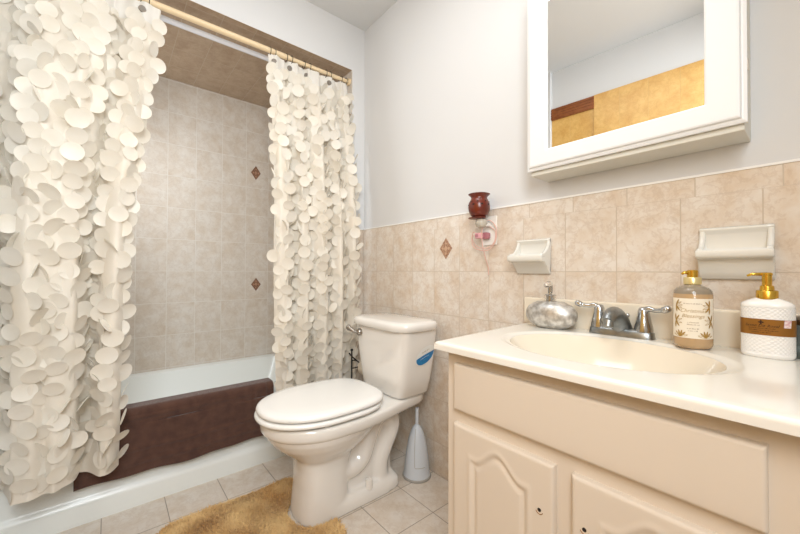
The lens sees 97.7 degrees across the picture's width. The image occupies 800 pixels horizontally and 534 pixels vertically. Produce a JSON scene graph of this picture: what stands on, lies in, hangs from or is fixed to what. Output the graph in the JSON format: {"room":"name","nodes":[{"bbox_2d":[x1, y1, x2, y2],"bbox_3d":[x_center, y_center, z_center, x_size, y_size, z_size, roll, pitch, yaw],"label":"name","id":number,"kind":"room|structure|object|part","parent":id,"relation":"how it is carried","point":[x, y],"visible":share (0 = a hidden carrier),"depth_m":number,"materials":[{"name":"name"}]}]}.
{"room":"bathroom","nodes":[
{"label":"bathroom","id":0,"kind":"room"},
{"bbox_2d":[122,76,274,373],"bbox_3d":[-1.483,-0.112,2.416,1.733,2.272,0.107,1,-1,-40],"label":"wall","id":1,"kind":"structure","parent":0,"point":[201,289],"depth_m":2.44,"materials":[{"name":"tile"}]},
{"bbox_2d":[57,446,447,533],"bbox_3d":[-0.194,1.058,0.692,2.100,0.100,2.450,1,-1,-40],"label":"floor","id":2,"kind":"structure","parent":0,"point":[408,508],"depth_m":1.48,"materials":[{"name":"tile"}]},
{"bbox_2d":[0,353,285,533],"bbox_3d":[-1.168,0.829,2.020,1.527,0.382,0.890,1,-1,-40],"label":"bathtub","id":3,"kind":"object","parent":2,"relation":"on","point":[61,510],"visible":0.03,"depth_m":1.60,"materials":[{"name":"white ceramic"}]},
{"bbox_2d":[73,378,273,491],"bbox_3d":[-1.004,0.743,1.651,0.776,0.279,0.147,1,-1,-40],"label":"bath mat","id":4,"kind":"object","parent":3,"relation":"hanging from","point":[175,429],"visible":0.81,"depth_m":1.59,"materials":[{"name":"brown fabric"}]},
{"bbox_2d":[156,477,347,533],"bbox_3d":[-0.561,0.999,1.313,0.630,0.028,0.571,1,-1,-40],"label":"shag rug","id":5,"kind":"object","parent":2,"relation":"on","point":[264,510],"visible":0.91,"depth_m":1.38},
{"bbox_2d":[254,313,436,526],"bbox_3d":[-0.236,0.631,1.562,0.784,0.774,0.455,1,-1,-40],"label":"toilet","id":6,"kind":"object","parent":2,"relation":"on","point":[339,434],"visible":1,"depth_m":1.49,"materials":[{"name":"white ceramic"}]},
{"bbox_3d":[-0.340,0.555,1.486,0.511,0.026,0.402,1,-1,-40],"label":"seat lid","id":7,"kind":"part","parent":6,"relation":"part of","materials":[{"name":"white plastic"}]},
{"bbox_3d":[-0.275,0.818,1.536,0.637,0.400,0.394,1,-1,-40],"label":"bowl","id":8,"kind":"part","parent":6,"relation":"part of","materials":[{"name":"white ceramic"}]},
{"bbox_3d":[-0.237,0.317,1.766,0.056,0.037,0.025,0,-1,16],"label":"lever arm","id":9,"kind":"part","parent":6,"relation":"part of","materials":[{"name":"silver metal"}]},
{"bbox_3d":[-0.207,0.329,1.770,0.022,0.038,0.038,1,-1,-40],"label":"lever","id":10,"kind":"part","parent":6,"relation":"part of","materials":[{"name":"silver metal"}]},
{"bbox_3d":[-0.034,0.269,1.734,0.258,0.045,0.452,1,-1,-40],"label":"tank lid","id":11,"kind":"part","parent":6,"relation":"part of","materials":[{"name":"white ceramic"}]},
{"bbox_3d":[-0.028,0.447,1.738,0.225,0.316,0.416,1,-1,-40],"label":"tank","id":12,"kind":"part","parent":6,"relation":"part of","materials":[{"name":"white ceramic"}]},
{"bbox_2d":[349,349,358,377],"bbox_3d":[-0.231,0.740,1.961,0.191,0.566,0.117,0,-1,-12],"label":"paper holder","id":13,"kind":"object","parent":2,"relation":"on","point":[351,350],"visible":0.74,"depth_m":1.95,"materials":[{"name":"black metal"}]},
{"bbox_2d":[358,360,362,374],"bbox_3d":[-0.163,0.568,1.970,0.110,0.110,0.100,1,-1,-40],"label":"paper roll","id":14,"kind":"object","parent":13,"relation":"on","point":[359,364],"visible":0.09,"depth_m":1.96,"materials":[{"name":"beige paper"}]},
{"bbox_2d":[403,407,430,483],"bbox_3d":[0.083,0.855,1.716,0.140,0.333,0.140,1,-1,-40],"label":"toilet brush","id":15,"kind":"object","parent":2,"relation":"on","point":[416,465],"visible":1,"depth_m":1.68,"materials":[{"name":"grey plastic"}]},
{"bbox_3d":[0.083,0.732,1.718,0.017,0.087,0.017,1,-1,-40],"label":"handle","id":16,"kind":"part","parent":15,"relation":"part of","materials":[{"name":"white plastic"}]},
{"bbox_2d":[448,352,799,533],"bbox_3d":[0.539,0.620,0.881,0.536,0.785,0.668,1,-1,-40],"label":"vanity cabinet","id":17,"kind":"object","parent":2,"relation":"on","point":[529,452],"visible":1,"depth_m":0.67,"materials":[{"name":"beige paint"}]},
{"bbox_3d":[0.237,0.657,0.840,0.020,0.477,0.278,1,-1,-40],"label":"door","id":18,"kind":"part","parent":17,"relation":"part of","materials":[{"name":"beige paint"}]},
{"bbox_2d":[434,297,799,436],"bbox_3d":[0.518,0.223,0.895,0.560,0.227,0.751,1,-1,-40],"label":"sink","id":19,"kind":"object","parent":17,"relation":"in","point":[720,381],"visible":0.75,"depth_m":0.79,"materials":[{"name":"stone"}]},
{"bbox_2d":[526,281,577,328],"bbox_3d":[0.521,0.129,1.208,0.103,0.160,0.178,1,-1,-40],"label":"soap dispenser","id":20,"kind":"object","parent":19,"relation":"on","point":[550,313],"visible":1,"depth_m":1.17,"materials":[{"name":"silver metal"}]},
{"bbox_2d":[510,334,726,373],"bbox_3d":[0.515,0.274,0.898,0.362,0.125,0.476,1,-1,-40],"label":"basin","id":21,"kind":"object","parent":19,"relation":"in","point":[632,355],"depth_m":0.99,"materials":[{"name":"white ceramic"}]},
{"bbox_2d":[575,300,671,339],"bbox_3d":[0.660,0.159,1.056,0.164,0.103,0.210,0,-1,-3],"label":"faucet","id":22,"kind":"object","parent":19,"relation":"on","point":[613,321],"visible":1,"depth_m":1.02,"materials":[{"name":"silver metal"}]},
{"bbox_3d":[0.608,0.123,1.131,0.078,0.030,0.021,0,-1,37],"label":"lever","id":23,"kind":"part","parent":22,"relation":"part of","materials":[{"name":"silver metal"}]},
{"bbox_3d":[0.633,0.153,1.111,0.048,0.071,0.048,1,-1,-40],"label":"handle","id":24,"kind":"part","parent":22,"relation":"part of","materials":[{"name":"silver metal"}]},
{"bbox_3d":[0.642,0.163,1.040,0.148,0.093,0.062,1,-1,-40],"label":"spout","id":25,"kind":"part","parent":22,"relation":"part of","materials":[{"name":"silver metal"}]},
{"bbox_3d":[0.671,0.196,1.065,0.052,0.024,0.174,1,-1,-40],"label":"plate","id":26,"kind":"part","parent":22,"relation":"part of","materials":[{"name":"silver metal"}]},
{"bbox_3d":[0.710,0.152,1.019,0.048,0.071,0.048,1,-1,-40],"label":"handle","id":27,"kind":"part","parent":22,"relation":"part of","materials":[{"name":"silver metal"}]},
{"bbox_3d":[0.725,0.122,0.991,0.021,0.030,0.078,1,-1,-27],"label":"lever","id":28,"kind":"part","parent":22,"relation":"part of","materials":[{"name":"silver metal"}]},
{"bbox_2d":[673,270,713,349],"bbox_3d":[0.754,0.106,0.901,0.082,0.198,0.081,1,-1,-40],"label":"soap bottle","id":29,"kind":"object","parent":19,"relation":"on","point":[693,302],"visible":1,"depth_m":0.87,"materials":[{"name":"brown"}]},
{"bbox_2d":[740,272,796,360],"bbox_3d":[0.843,0.109,0.803,0.063,0.194,0.090,1,-1,-40],"label":"soap dispenser","id":30,"kind":"object","parent":19,"relation":"on","point":[768,322],"visible":1,"depth_m":0.79,"materials":[{"name":"white ceramic"}]},
{"bbox_2d":[796,315,799,358],"bbox_3d":[0.911,0.158,0.781,0.052,0.095,0.052,1,-1,-40],"label":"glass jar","id":31,"kind":"object","parent":19,"relation":"on","point":[797,316],"visible":0.27,"depth_m":0.78,"materials":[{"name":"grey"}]},
{"bbox_3d":[0.911,0.120,0.782,0.052,0.018,0.052,1,-1,-40],"label":"lid","id":32,"kind":"part","parent":31,"relation":"part of","materials":[{"name":"brown metal"}]},
{"bbox_3d":[0.437,0.655,0.598,0.020,0.477,0.278,1,-1,-40],"label":"door","id":33,"kind":"part","parent":17,"relation":"part of","materials":[{"name":"beige paint"}]},
{"bbox_2d":[155,0,351,107],"bbox_3d":[-1.204,-1.281,2.098,1.733,0.061,0.970,1,-1,-40],"label":"ceiling","id":34,"kind":"structure","parent":0,"point":[190,58],"depth_m":2.10,"materials":[{"name":"tile"}]},
{"bbox_2d":[191,0,364,228],"bbox_3d":[-1.039,-0.264,1.660,2.008,2.560,0.100,1,-1,-40],"label":"wall","id":35,"kind":"structure","parent":0,"point":[302,24],"depth_m":2.06,"materials":[{"name":"white paint"}]},
{"bbox_2d":[356,230,362,380],"bbox_3d":[-0.275,0.394,2.221,0.086,1.264,0.003,1,-1,-40],"label":"wall tile","id":36,"kind":"structure","parent":35,"relation":"attached to","point":[360,260],"depth_m":2.24,"materials":[{"name":"beige tile"}]},
{"bbox_2d":[338,71,351,123],"bbox_3d":[-0.583,-0.108,2.534,0.004,2.272,0.864,1,-1,-40],"label":"wall","id":37,"kind":"structure","parent":0,"point":[349,75],"depth_m":2.23,"materials":[{"name":"tile"}]},
{"bbox_2d":[306,0,397,30],"bbox_3d":[-0.217,-1.602,0.762,2.100,0.100,2.550,1,-1,-40],"label":"ceiling","id":38,"kind":"structure","parent":0,"point":[361,14],"depth_m":2.09,"materials":[{"name":"white paint"}]},
{"bbox_2d":[363,0,799,237],"bbox_3d":[0.548,-0.261,1.385,0.100,2.560,2.550,1,-1,-40],"label":"wall","id":39,"kind":"structure","parent":0,"point":[445,81],"depth_m":1.54,"materials":[{"name":"white paint"}]},
{"bbox_2d":[362,184,799,479],"bbox_3d":[0.510,0.413,1.347,0.010,1.210,2.350,1,-1,-40],"label":"wall tile","id":40,"kind":"structure","parent":39,"relation":"attached to","point":[635,253],"depth_m":1.27,"materials":[{"name":"beige tile"}]},
{"bbox_2d":[468,192,490,227],"bbox_3d":[0.335,-0.236,1.469,0.097,0.141,0.091,0,-1,12],"label":"wax warmer","id":41,"kind":"object","parent":40,"relation":"attached to","point":[479,205],"visible":1,"depth_m":1.44,"materials":[{"name":"red ceramic"}]},
{"bbox_2d":[468,216,485,219],"bbox_3d":[0.326,-0.206,1.477,0.063,0.009,0.084,1,-1,-40],"label":"tray","id":42,"kind":"object","parent":41,"relation":"on","point":[473,217],"depth_m":1.46,"materials":[{"name":"ceramic"}]},
{"bbox_2d":[468,192,489,216],"bbox_3d":[0.332,-0.259,1.470,0.091,0.096,0.091,1,-1,-40],"label":"pot","id":43,"kind":"object","parent":41,"relation":"on","point":[479,205],"depth_m":1.44,"materials":[{"name":"red ceramic"}]},
{"bbox_2d":[471,220,496,274],"bbox_3d":[0.352,-0.083,1.490,0.051,0.234,0.129,1,-1,-40],"label":"charger","id":44,"kind":"object","parent":40,"relation":"attached to","point":[486,235],"visible":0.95,"depth_m":1.48,"materials":[{"name":"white plastic"}]},
{"bbox_3d":[0.352,-0.126,1.496,0.030,0.093,0.120,1,-1,-40],"label":"cord","id":45,"kind":"part","parent":44,"relation":"part of","materials":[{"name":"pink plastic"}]},
{"bbox_2d":[482,215,496,245],"bbox_3d":[0.383,-0.155,1.497,0.008,0.124,0.076,1,-1,-40],"label":"outlet","id":46,"kind":"object","parent":40,"relation":"attached to","point":[493,219],"visible":0.66,"depth_m":1.49,"materials":[{"name":"white plastic"}]},
{"bbox_2d":[507,238,550,273],"bbox_3d":[0.485,-0.041,1.317,0.076,0.132,0.139,1,-1,-40],"label":"soap dish","id":47,"kind":"object","parent":40,"relation":"attached to","point":[532,256],"visible":1,"depth_m":1.32,"materials":[{"name":"white ceramic"}]},
{"bbox_2d":[695,223,774,279],"bbox_3d":[0.849,-0.037,0.890,0.060,0.138,0.144,1,-1,-40],"label":"soap dish","id":48,"kind":"object","parent":40,"relation":"attached to","point":[731,252],"visible":0.94,"depth_m":0.89,"materials":[{"name":"white ceramic"}]},
{"bbox_2d":[363,158,799,229],"bbox_3d":[0.512,-0.249,1.355,0.011,0.006,2.350,1,-1,-40],"label":"trim","id":49,"kind":"structure","parent":39,"relation":"attached to","point":[798,159],"depth_m":1.08,"materials":[{"name":"white"}]},
{"bbox_2d":[527,0,750,181],"bbox_3d":[0.674,-0.667,1.064,0.138,0.695,0.556,1,-1,-40],"label":"medicine cabinet","id":50,"kind":"object","parent":39,"relation":"attached to","point":[612,84],"visible":1,"depth_m":1.00,"materials":[{"name":"white paint"}]},
{"bbox_2d":[547,0,703,147],"bbox_3d":[0.631,-0.668,1.029,0.012,0.538,0.404,1,-1,-40],"label":"mirror glass","id":51,"kind":"object","parent":50,"relation":"attached to","point":[614,66],"depth_m":1.01,"materials":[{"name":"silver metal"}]},
{"bbox_2d":[524,297,799,348],"bbox_3d":[0.725,0.162,1.067,0.023,0.100,0.751,1,-1,-40],"label":"backsplash","id":52,"kind":"structure","parent":39,"relation":"attached to","point":[727,333],"depth_m":1.01,"materials":[{"name":"beige stone"}]},
{"bbox_3d":[-1.766,-0.124,1.553,0.004,2.272,0.864,1,-1,-40],"label":"wall","id":53,"kind":"structure","parent":0,"visible":0},
{"bbox_2d":[160,14,268,61],"bbox_3d":[-0.958,-1.179,1.800,1.531,0.038,0.038,1,-1,-40],"label":"tension rod","id":54,"kind":"object","parent":53,"relation":"attached to","point":[163,18],"visible":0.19,"depth_m":1.79,"materials":[{"name":"white metal"}]},
{"bbox_2d":[138,0,350,85],"bbox_3d":[-0.913,-1.187,1.746,1.531,0.044,0.044,1,-1,-40],"label":"curtain rod","id":55,"kind":"object","parent":53,"relation":"attached to","point":[156,4],"visible":0.95,"depth_m":1.79,"materials":[{"name":"beige"}]},
{"bbox_2d":[0,0,166,505],"bbox_3d":[-1.229,-0.192,1.336,0.567,1.963,0.295,1,-1,-40],"label":"shower curtain","id":56,"kind":"object","parent":55,"relation":"hanging from","point":[78,77],"visible":1,"depth_m":1.27,"materials":[{"name":"beige fabric"}]},
{"bbox_2d":[266,54,363,391],"bbox_3d":[-0.474,-0.183,1.989,0.580,1.960,0.227,1,-1,-42],"label":"shower curtain","id":57,"kind":"object","parent":55,"relation":"hanging from","point":[315,254],"visible":0.91,"depth_m":1.94,"materials":[{"name":"beige fabric"}]}
]}

